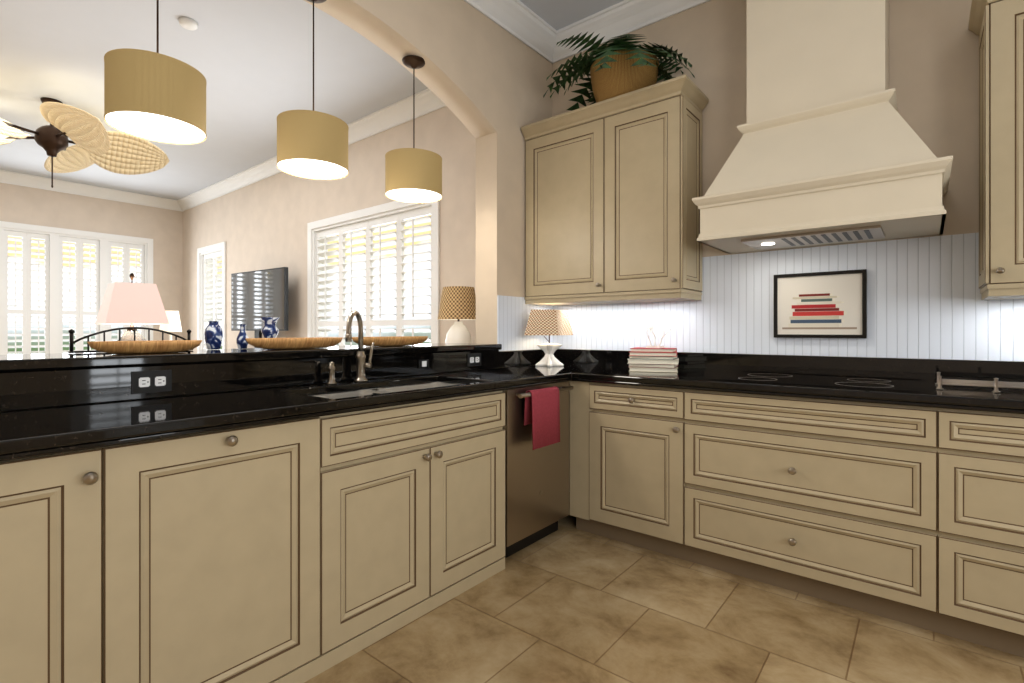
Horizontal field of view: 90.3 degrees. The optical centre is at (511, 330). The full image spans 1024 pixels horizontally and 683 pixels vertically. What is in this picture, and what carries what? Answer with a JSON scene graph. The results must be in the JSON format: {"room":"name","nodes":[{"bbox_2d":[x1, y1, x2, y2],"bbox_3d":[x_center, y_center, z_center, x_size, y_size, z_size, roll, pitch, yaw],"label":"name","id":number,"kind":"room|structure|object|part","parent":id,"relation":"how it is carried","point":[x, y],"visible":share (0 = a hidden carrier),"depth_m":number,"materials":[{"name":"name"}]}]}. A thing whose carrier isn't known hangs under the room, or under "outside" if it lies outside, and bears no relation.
{"room":"kitchen","nodes":[
{"label":"kitchen","id":0,"kind":"room"},
{"bbox_2d":[0,183,182,340],"bbox_3d":[-7.444,-0.471,6.007,0.180,3.250,6.220,0,0,39],"label":"wall","id":1,"kind":"structure","parent":0,"point":[18,204],"depth_m":7.70,"materials":[{"name":"beige paint"}]},
{"bbox_2d":[0,221,152,354],"bbox_3d":[-6.459,-0.319,7.172,0.220,2.245,2.380,0,0,39],"label":"window shutters","id":2,"kind":"object","parent":1,"relation":"attached to","point":[54,237],"visible":0.68,"depth_m":7.17,"materials":[{"name":"white wood"}]},
{"bbox_2d":[68,327,192,352],"bbox_3d":[-1.519,0.035,2.049,0.060,0.099,0.408,0,0,39],"label":"bench","id":3,"kind":"object","parent":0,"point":[71,332],"visible":0.83,"depth_m":1.98,"materials":[{"name":"black"}]},
{"bbox_2d":[0,0,623,199],"bbox_3d":[-2.927,-2.156,2.465,11.700,0.120,6.420,0,0,39],"label":"ceiling","id":4,"kind":"structure","parent":0,"point":[254,57],"depth_m":4.01,"materials":[{"name":"white paint"}]},
{"bbox_2d":[0,97,168,187],"bbox_3d":[-4.146,-1.695,4.661,1.699,0.798,1.693,0,0,39],"label":"ceiling fan","id":5,"kind":"object","parent":4,"relation":"hanging from","point":[112,151],"visible":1,"depth_m":4.63,"materials":[{"name":"beige wicker"}]},
{"bbox_2d":[178,17,197,30],"bbox_3d":[-2.198,-2.078,3.457,0.116,0.033,0.116,0,0,39],"label":"smoke detector","id":6,"kind":"object","parent":4,"relation":"attached to","point":[187,23],"visible":1,"depth_m":3.43,"materials":[{"name":"white plastic"}]},
{"bbox_2d":[304,0,551,394],"bbox_3d":[-1.675,-0.471,1.448,0.185,3.250,6.020,0,0,39],"label":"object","id":7,"kind":"structure","parent":0,"point":[495,84],"depth_m":3.25,"materials":[{"name":"beige paint"}]},
{"bbox_2d":[104,0,206,144],"bbox_3d":[-1.316,-1.121,1.890,0.312,0.747,0.312,0,0,39],"label":"pendant light","id":8,"kind":"object","parent":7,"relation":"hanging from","point":[149,95],"visible":1,"depth_m":1.79,"materials":[{"name":"beige fabric"}]},
{"bbox_2d":[277,0,348,179],"bbox_3d":[-0.925,-1.160,2.372,0.312,0.826,0.312,0,0,39],"label":"pendant light","id":9,"kind":"object","parent":7,"relation":"hanging from","point":[311,144],"visible":1,"depth_m":2.26,"materials":[{"name":"beige fabric"}]},
{"bbox_2d":[385,55,441,202],"bbox_3d":[-0.547,-1.123,2.837,0.312,0.752,0.312,0,0,39],"label":"pendant light","id":10,"kind":"object","parent":7,"relation":"hanging from","point":[412,175],"visible":1,"depth_m":2.73,"materials":[{"name":"beige fabric"}]},
{"bbox_2d":[464,0,709,63],"bbox_3d":[-0.073,-2.022,0.146,3.941,0.145,6.016,0,0,39],"label":"crown molding","id":11,"kind":"structure","parent":7,"relation":"attached to","point":[624,17],"depth_m":3.33,"materials":[{"name":"white wood"}]},
{"bbox_2d":[183,0,1023,491],"bbox_3d":[-0.972,-0.471,4.871,11.700,3.250,0.180,0,0,39],"label":"wall","id":12,"kind":"structure","parent":0,"point":[934,55],"depth_m":3.57,"materials":[{"name":"beige paint"}]},
{"bbox_2d":[197,241,225,349],"bbox_3d":[-4.452,-0.159,7.660,1.050,2.225,0.220,0,0,39],"label":"window","id":13,"kind":"structure","parent":12,"relation":"in","point":[207,259],"depth_m":7.73,"materials":[{"name":"white wood"}]},
{"bbox_2d":[0,88,445,211],"bbox_3d":[-4.529,-2.022,3.767,7.166,0.145,6.016,0,0,39],"label":"crown molding","id":14,"kind":"structure","parent":12,"relation":"attached to","point":[426,101],"depth_m":6.78,"materials":[{"name":"white wood"}]},
{"bbox_2d":[307,200,439,345],"bbox_3d":[-1.449,-0.139,5.220,2.230,2.185,0.220,0,0,39],"label":"window","id":15,"kind":"structure","parent":12,"relation":"in","point":[318,232],"depth_m":5.12,"materials":[{"name":"white wood"}]},
{"bbox_2d":[521,74,708,305],"bbox_3d":[0.611,-0.772,3.212,1.117,1.187,0.375,0,0,39],"label":"upper cabinet","id":16,"kind":"object","parent":12,"relation":"attached to","point":[612,217],"visible":1,"depth_m":3.02,"materials":[{"name":"beige wood"}]},
{"bbox_2d":[543,32,694,110],"bbox_3d":[0.567,-1.537,3.029,0.963,0.339,0.711,0,0,39],"label":"potted plant","id":17,"kind":"object","parent":16,"relation":"on","point":[618,68],"visible":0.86,"depth_m":2.98,"materials":[{"name":"green plant"}]},
{"bbox_2d":[497,232,1023,360],"bbox_3d":[1.630,-0.151,2.243,3.942,0.569,0.616,0,0,39],"label":"backsplash","id":18,"kind":"structure","parent":12,"relation":"attached to","point":[924,301],"depth_m":2.62,"materials":[{"name":"white wood"}]},
{"bbox_2d":[774,269,866,337],"bbox_3d":[1.590,-0.131,2.644,0.415,0.340,0.024,0,0,39],"label":"framed picture","id":19,"kind":"object","parent":12,"relation":"attached to","point":[831,304],"visible":1,"depth_m":2.63,"materials":[{"name":"beige paper"}]},
{"bbox_2d":[692,0,952,253],"bbox_3d":[1.442,-1.260,2.422,0.975,1.666,0.554,0,0,39],"label":"wooden range hood","id":20,"kind":"object","parent":12,"relation":"attached to","point":[825,154],"visible":1,"depth_m":2.32,"materials":[{"name":"beige wood"}]},
{"bbox_2d":[968,0,1023,299],"bbox_3d":[2.309,-0.750,1.833,0.976,1.232,0.375,0,0,39],"label":"upper cabinet","id":21,"kind":"object","parent":12,"relation":"attached to","point":[999,24],"visible":1,"depth_m":1.98,"materials":[{"name":"beige wood"}]},
{"bbox_2d":[304,492,1023,682],"bbox_3d":[-2.927,1.214,2.465,11.700,0.120,6.420,0,0,39],"label":"floor","id":22,"kind":"structure","parent":0,"point":[573,605],"depth_m":1.92,"materials":[{"name":"tile"}]},
{"bbox_2d":[0,310,1023,682],"bbox_3d":[0.480,0.531,1.157,4.357,1.245,3.748,0,0,39],"label":"kitchen base cabinets","id":23,"kind":"object","parent":22,"relation":"on","point":[203,515],"visible":0.98,"depth_m":1.89,"materials":[{"name":"beige wood"}]},
{"bbox_2d":[87,340,201,353],"bbox_3d":[-1.371,0.062,1.922,0.141,0.045,0.370,0,0,39],"label":"dough bowl","id":24,"kind":"object","parent":23,"relation":"in","point":[158,346],"visible":1,"depth_m":1.86,"materials":[{"name":"brown wood"}]},
{"bbox_2d":[204,321,222,349],"bbox_3d":[-1.328,0.022,2.268,0.074,0.126,0.074,0,0,39],"label":"vase","id":25,"kind":"object","parent":23,"relation":"on","point":[213,334],"visible":1,"depth_m":2.24,"materials":[{"name":"blue ceramic"}]},
{"bbox_2d":[236,324,247,348],"bbox_3d":[-1.251,0.029,2.363,0.051,0.112,0.051,0,0,39],"label":"vase","id":26,"kind":"object","parent":23,"relation":"on","point":[241,342],"visible":0.94,"depth_m":2.35,"materials":[{"name":"blue ceramic"}]},
{"bbox_2d":[260,317,279,337],"bbox_3d":[-1.171,0.011,2.462,0.085,0.148,0.085,0,0,39],"label":"vase","id":27,"kind":"object","parent":23,"relation":"on","point":[269,330],"visible":0.69,"depth_m":2.44,"materials":[{"name":"blue ceramic"}]},
{"bbox_2d":[245,337,342,348],"bbox_3d":[-0.997,0.060,2.366,0.150,0.050,0.460,0,0,39],"label":"dough bowl","id":28,"kind":"object","parent":23,"relation":"in","point":[312,342],"visible":0.98,"depth_m":2.29,"materials":[{"name":"brown wood"}]},
{"bbox_2d":[326,310,374,384],"bbox_3d":[-0.722,0.073,2.291,0.139,0.329,0.231,0,0,39],"label":"faucet","id":29,"kind":"object","parent":23,"relation":"on","point":[360,353],"depth_m":2.35,"materials":[{"name":"silver metal"}]},
{"bbox_2d":[352,336,427,345],"bbox_3d":[-0.658,0.060,2.799,0.150,0.050,0.520,0,0,39],"label":"dough bowl","id":30,"kind":"object","parent":23,"relation":"in","point":[394,340],"visible":0.94,"depth_m":2.72,"materials":[{"name":"brown wood"}]},
{"bbox_2d":[0,364,1023,454],"bbox_3d":[0.635,0.254,1.018,3.940,0.030,3.727,0,0,39],"label":"countertop","id":31,"kind":"structure","parent":23,"relation":"on","point":[49,427],"depth_m":1.79,"materials":[{"name":"black stone"}]},
{"bbox_2d":[459,381,573,557],"bbox_3d":[-0.039,0.720,2.833,0.604,0.868,0.558,0,0,39],"label":"dishwasher","id":32,"kind":"object","parent":23,"relation":"in","point":[536,482],"depth_m":2.63,"materials":[{"name":"silver metal"}]},
{"bbox_2d":[524,386,559,449],"bbox_3d":[0.156,0.443,2.614,0.063,0.292,0.240,0,0,39],"label":"towel","id":33,"kind":"object","parent":32,"relation":"hanging from","point":[542,409],"visible":0.98,"depth_m":2.58,"materials":[{"name":"red fabric"}]},
{"bbox_2d":[524,310,572,366],"bbox_3d":[0.251,0.050,3.426,0.324,0.375,0.201,0,0,6],"label":"lamp","id":34,"kind":"object","parent":23,"relation":"on","point":[540,322],"visible":1,"depth_m":3.36,"materials":[{"name":"white ceramic"}]},
{"bbox_2d":[627,347,678,372],"bbox_3d":[0.835,0.171,3.003,0.282,0.133,0.212,0,0,20],"label":"books","id":35,"kind":"object","parent":23,"relation":"on","point":[641,359],"visible":1,"depth_m":2.92,"materials":[{"name":"beige paper"}]},
{"bbox_2d":[646,327,671,347],"bbox_3d":[0.862,0.038,2.981,0.145,0.131,0.060,0,0,39],"label":"coral","id":36,"kind":"object","parent":35,"relation":"on","point":[650,346],"visible":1,"depth_m":2.99,"materials":[{"name":"white ceramic"}]},
{"bbox_3d":[1.421,0.235,2.408,0.800,0.006,0.495,0,0,39],"label":"cooktop glass","id":37,"kind":"part","parent":23,"relation":"part of","materials":[{"name":"black glass"}]},
{"bbox_2d":[935,372,1023,392],"bbox_3d":[1.992,0.210,1.985,0.524,0.056,0.264,0,0,39],"label":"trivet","id":38,"kind":"object","parent":23,"relation":"on","point":[995,384],"visible":1,"depth_m":2.04,"materials":[{"name":"silver metal"}]},
{"bbox_3d":[-3.152,0.764,6.192,1.650,0.780,0.480,0,0,39],"label":"media console","id":39,"kind":"object","parent":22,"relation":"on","visible":0},
{"bbox_2d":[231,267,287,347],"bbox_3d":[-3.084,-0.177,6.188,1.220,1.098,0.240,0,0,35],"label":"screen","id":40,"kind":"object","parent":39,"relation":"on","point":[256,294],"visible":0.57,"depth_m":6.14,"materials":[{"name":"black"}]},
{"bbox_3d":[-0.400,0.754,3.910,0.700,0.800,0.550,0,0,39],"label":"table","id":41,"kind":"object","parent":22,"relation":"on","visible":0},
{"bbox_2d":[437,286,475,342],"bbox_3d":[-0.409,0.013,3.898,0.320,0.680,0.320,0,0,39],"label":"lamp","id":42,"kind":"object","parent":41,"relation":"on","point":[458,303],"visible":0.62,"depth_m":3.79,"materials":[{"name":"white ceramic"}]},
{"bbox_3d":[-2.916,0.804,4.144,1.100,0.700,1.100,0,0,39],"label":"round table","id":43,"kind":"object","parent":22,"relation":"on","visible":0},
{"bbox_2d":[95,273,168,340],"bbox_3d":[-2.854,0.010,3.823,0.487,0.885,0.380,0,0,39],"label":"lamp","id":44,"kind":"object","parent":43,"relation":"on","point":[131,303],"visible":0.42,"depth_m":3.73,"materials":[{"name":"pink fabric"}]},
{"bbox_2d":[159,311,181,339],"bbox_3d":[-3.016,0.140,4.496,0.170,0.625,0.170,0,0,39],"label":"lamp","id":45,"kind":"object","parent":43,"relation":"on","point":[174,325],"visible":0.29,"depth_m":4.45,"materials":[{"name":"white ceramic"}]},
{"label":"outside","id":46,"kind":"structure","parent":0,"visible":0},
{"bbox_2d":[8,215,430,354],"bbox_3d":[-2.128,-0.846,3.607,13.500,6.000,7.000,0,0,39],"label":"sky","id":47,"kind":"structure","parent":46,"point":[422,310],"depth_m":7.66,"materials":[{"name":"white"}]}
]}

